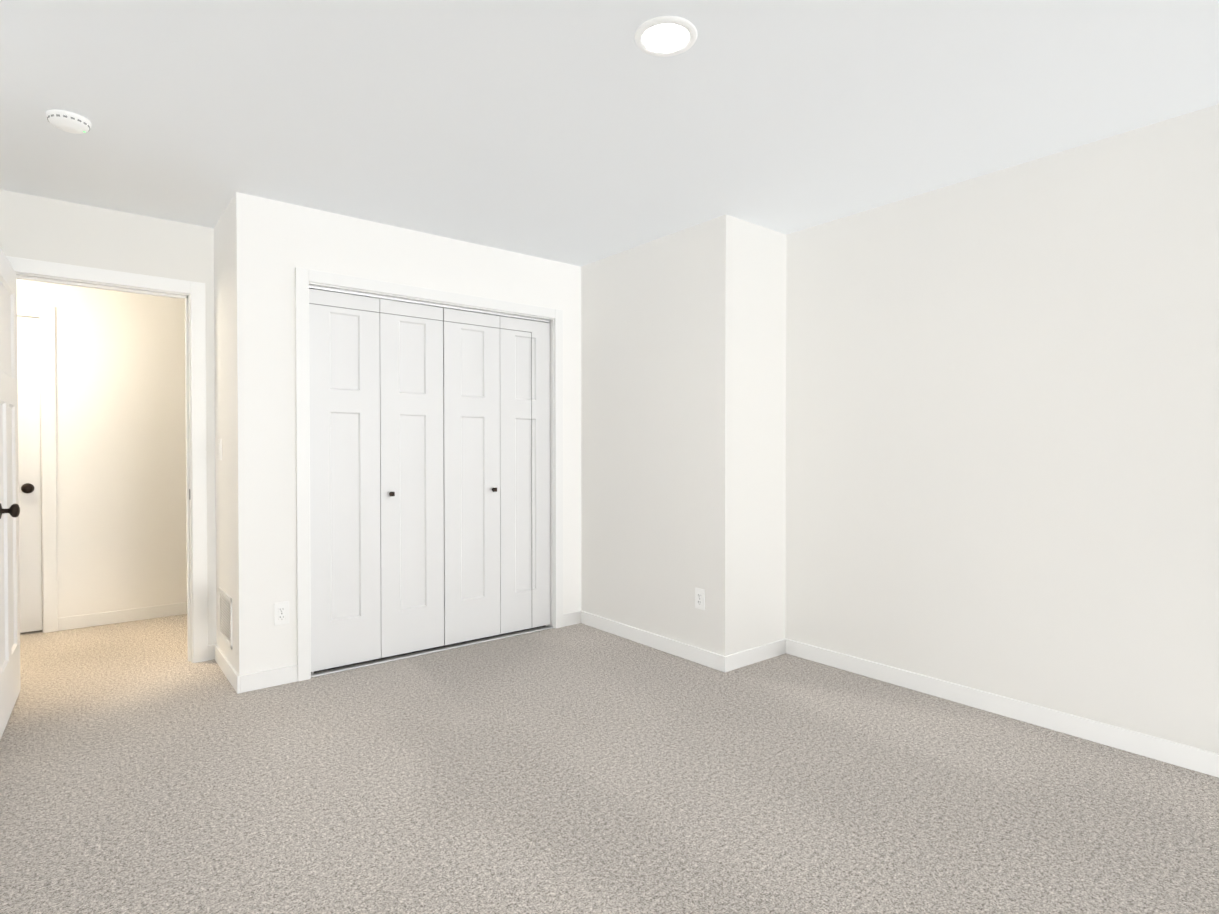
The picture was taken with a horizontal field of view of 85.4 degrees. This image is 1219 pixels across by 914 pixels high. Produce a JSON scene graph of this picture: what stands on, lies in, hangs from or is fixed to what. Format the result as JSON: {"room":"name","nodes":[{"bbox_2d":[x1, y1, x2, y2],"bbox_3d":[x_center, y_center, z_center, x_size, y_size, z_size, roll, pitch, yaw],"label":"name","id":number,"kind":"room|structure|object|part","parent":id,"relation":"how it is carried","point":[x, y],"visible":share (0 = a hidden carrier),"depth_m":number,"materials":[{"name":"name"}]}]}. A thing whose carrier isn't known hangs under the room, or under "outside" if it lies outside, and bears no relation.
{"room":"empty bedroom","nodes":[
{"label":"empty bedroom","id":0,"kind":"room"},
{"bbox_2d":[16,279,186,617],"bbox_3d":[-3.172,-0.084,4.766,2.970,2.440,0.120,-1,1,-39],"label":"wall","id":1,"kind":"structure","parent":0,"point":[120,444],"depth_m":4.53,"materials":[{"name":"white paint"}]},
{"bbox_2d":[17,316,42,632],"bbox_3d":[-3.987,0.117,4.050,0.756,2.030,0.100,-1,1,-39],"label":"hall door","id":2,"kind":"structure","parent":1,"relation":"in","point":[29,454],"depth_m":4.26,"materials":[{"name":"white paint"}]},
{"bbox_3d":[-3.733,0.202,4.234,0.066,0.066,0.066,-1,1,-39],"label":"knob","id":3,"kind":"part","parent":2,"relation":"part of","materials":[{"name":"black metal"}]},
{"bbox_2d":[17,303,57,632],"bbox_3d":[-4.011,0.083,4.079,0.912,2.122,0.136,-1,1,-39],"label":"door frame","id":4,"kind":"structure","parent":1,"relation":"attached to","point":[49,488],"depth_m":4.29,"materials":[{"name":"white paint"}]},
{"bbox_2d":[58,602,186,630],"bbox_3d":[-2.845,1.092,4.959,1.994,0.085,0.012,-1,1,-39],"label":"baseboard","id":5,"kind":"structure","parent":1,"relation":"attached to","point":[112,617],"depth_m":4.54,"materials":[{"name":"white paint"}]},
{"bbox_2d":[20,614,187,688],"bbox_3d":[-2.442,1.189,4.561,4.770,0.100,1.380,-1,1,-39],"label":"floor","id":6,"kind":"structure","parent":0,"point":[64,655],"depth_m":3.93,"materials":[{"name":"beige carpet"}]},
{"bbox_2d":[0,190,215,644],"bbox_3d":[-1.813,-0.077,4.167,2.970,2.440,0.120,-1,1,-39],"label":"wall","id":7,"kind":"structure","parent":0,"point":[32,227],"depth_m":3.49,"materials":[{"name":"white paint"}]},
{"bbox_2d":[0,247,20,739],"bbox_3d":[-2.676,0.130,2.914,0.166,2.030,0.746,0,1,-37],"label":"entry door","id":8,"kind":"structure","parent":7,"relation":"in","point":[10,683],"depth_m":2.95,"materials":[{"name":"white paint"}]},
{"bbox_3d":[-2.452,0.220,2.698,0.066,0.066,0.066,0,1,-37],"label":"knob","id":9,"kind":"part","parent":8,"relation":"part of","materials":[{"name":"black metal"}]},
{"bbox_2d":[6,256,207,662],"bbox_3d":[-2.656,0.090,3.477,0.902,2.122,0.136,-1,1,-39],"label":"door frame","id":10,"kind":"structure","parent":7,"relation":"attached to","point":[195,291],"depth_m":3.68,"materials":[{"name":"white paint"}]},
{"bbox_2d":[214,198,235,669],"bbox_3d":[-2.017,-0.070,3.552,0.100,2.440,0.580,-1,1,-39],"label":"wall","id":11,"kind":"structure","parent":0,"point":[224,402],"depth_m":3.49,"materials":[{"name":"white paint"}]},
{"bbox_2d":[218,439,221,459],"bbox_3d":[-2.128,-0.041,3.604,0.008,0.115,0.070,-1,1,-39],"label":"light switch","id":12,"kind":"object","parent":11,"relation":"attached to","point":[219,451],"visible":0.98,"depth_m":3.59,"materials":[{"name":"white plastic"}]},
{"bbox_2d":[219,587,231,649],"bbox_3d":[-2.040,0.851,3.505,0.010,0.260,0.360,-1,1,-39],"label":"air vent","id":13,"kind":"object","parent":11,"relation":"in","point":[225,616],"visible":0.98,"depth_m":3.49,"materials":[{"name":"white metal"}]},
{"bbox_2d":[208,644,245,693],"bbox_3d":[-2.032,1.108,3.481,0.030,0.085,0.692,-1,1,-39],"label":"baseboard","id":14,"kind":"structure","parent":11,"relation":"attached to","point":[238,682],"depth_m":3.42,"materials":[{"name":"white paint"}]},
{"bbox_2d":[233,192,580,675],"bbox_3d":[-1.033,-0.074,3.910,2.080,2.440,0.100,-1,1,-39],"label":"wall","id":15,"kind":"structure","parent":0,"point":[268,246],"depth_m":3.36,"materials":[{"name":"white paint"}]},
{"bbox_2d":[274,601,288,625],"bbox_3d":[-1.661,0.792,3.344,0.070,0.115,0.008,-1,1,-39],"label":"outlet","id":16,"kind":"object","parent":15,"relation":"attached to","point":[279,607],"visible":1,"depth_m":3.34,"materials":[{"name":"white plastic"}]},
{"bbox_2d":[311,625,545,672],"bbox_3d":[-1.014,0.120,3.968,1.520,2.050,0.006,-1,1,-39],"label":"door track","id":17,"kind":"object","parent":15,"relation":"attached to","point":[425,649],"visible":0.07,"depth_m":3.91,"materials":[{"name":"grey metal"}]},
{"bbox_2d":[295,267,562,681],"bbox_3d":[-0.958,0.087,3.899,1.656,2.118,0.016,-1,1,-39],"label":"trim","id":18,"kind":"structure","parent":15,"relation":"attached to","point":[304,278],"depth_m":3.42,"materials":[{"name":"white paint"}]},
{"bbox_2d":[309,285,552,676],"bbox_3d":[-0.987,0.121,3.935,1.514,2.050,0.068,-1,1,-39],"label":"bifold closet door","id":19,"kind":"structure","parent":15,"relation":"in","point":[429,475],"depth_m":3.86,"materials":[{"name":"white paint"}]},
{"bbox_2d":[0,623,1218,913],"bbox_3d":[-0.165,1.221,1.746,4.770,0.100,5.860,-1,1,-39],"label":"floor carpet","id":20,"kind":"object","parent":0,"point":[578,769],"visible":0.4,"depth_m":2.26,"materials":[{"name":"grey carpet"}]},
{"bbox_2d":[0,0,1218,266],"bbox_3d":[-0.165,-1.319,1.718,4.770,0.100,5.860,-1,1,-39],"label":"ceiling","id":21,"kind":"structure","parent":0,"point":[578,132],"depth_m":2.38,"materials":[{"name":"white paint"}]},
{"bbox_2d":[46,109,90,133],"bbox_3d":[-2.039,-1.256,2.492,0.134,0.043,0.134,-1,1,-39],"label":"smoke detector","id":22,"kind":"object","parent":21,"relation":"attached to","point":[67,121],"visible":0.98,"depth_m":2.46,"materials":[{"name":"white plastic"}]},
{"bbox_2d":[634,16,696,56],"bbox_3d":[0.170,-1.267,1.996,0.190,0.011,0.190,-1,1,-39],"label":"recessed light","id":23,"kind":"object","parent":21,"relation":"in","point":[666,38],"depth_m":1.98,"materials":[{"name":"white plastic"}]},
{"bbox_2d":[581,214,740,655],"bbox_3d":[0.007,-0.079,4.373,0.120,2.440,2.090,-1,1,-39],"label":"wall","id":24,"kind":"structure","parent":0,"point":[660,430],"depth_m":3.88,"materials":[{"name":"white paint"}]},
{"bbox_2d":[574,611,729,672],"bbox_3d":[0.211,1.102,4.029,0.017,0.085,1.302,-1,1,-39],"label":"baseboard","id":25,"kind":"structure","parent":24,"relation":"attached to","point":[716,661],"depth_m":3.93,"materials":[{"name":"white paint"}]},
{"bbox_2d":[695,588,704,609],"bbox_3d":[0.502,0.789,3.670,0.008,0.115,0.070,-1,1,-39],"label":"outlet","id":26,"kind":"object","parent":24,"relation":"attached to","point":[701,603],"visible":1,"depth_m":3.66,"materials":[{"name":"white plastic"}]},
{"bbox_2d":[740,220,785,651],"bbox_3d":[0.879,-0.073,3.811,0.530,2.440,0.120,-1,1,-39],"label":"wall","id":27,"kind":"structure","parent":0,"point":[762,422],"depth_m":3.72,"materials":[{"name":"white paint"}]},
{"bbox_2d":[730,638,785,670],"bbox_3d":[0.824,1.106,3.695,0.480,0.085,0.012,-1,1,-39],"label":"baseboard","id":28,"kind":"structure","parent":27,"relation":"attached to","point":[737,660],"depth_m":3.69,"materials":[{"name":"white paint"}]},
{"bbox_2d":[785,104,1218,753],"bbox_3d":[2.243,-0.058,2.452,0.120,2.440,3.710,-1,1,-39],"label":"wall","id":29,"kind":"structure","parent":0,"point":[1001,432],"depth_m":2.88,"materials":[{"name":"white paint"}]},
{"bbox_2d":[786,639,1218,777],"bbox_3d":[2.191,1.120,2.423,0.015,0.085,3.710,-1,1,-39],"label":"baseboard","id":30,"kind":"structure","parent":29,"relation":"attached to","point":[1180,755],"depth_m":2.87,"materials":[{"name":"white paint"}]}
]}

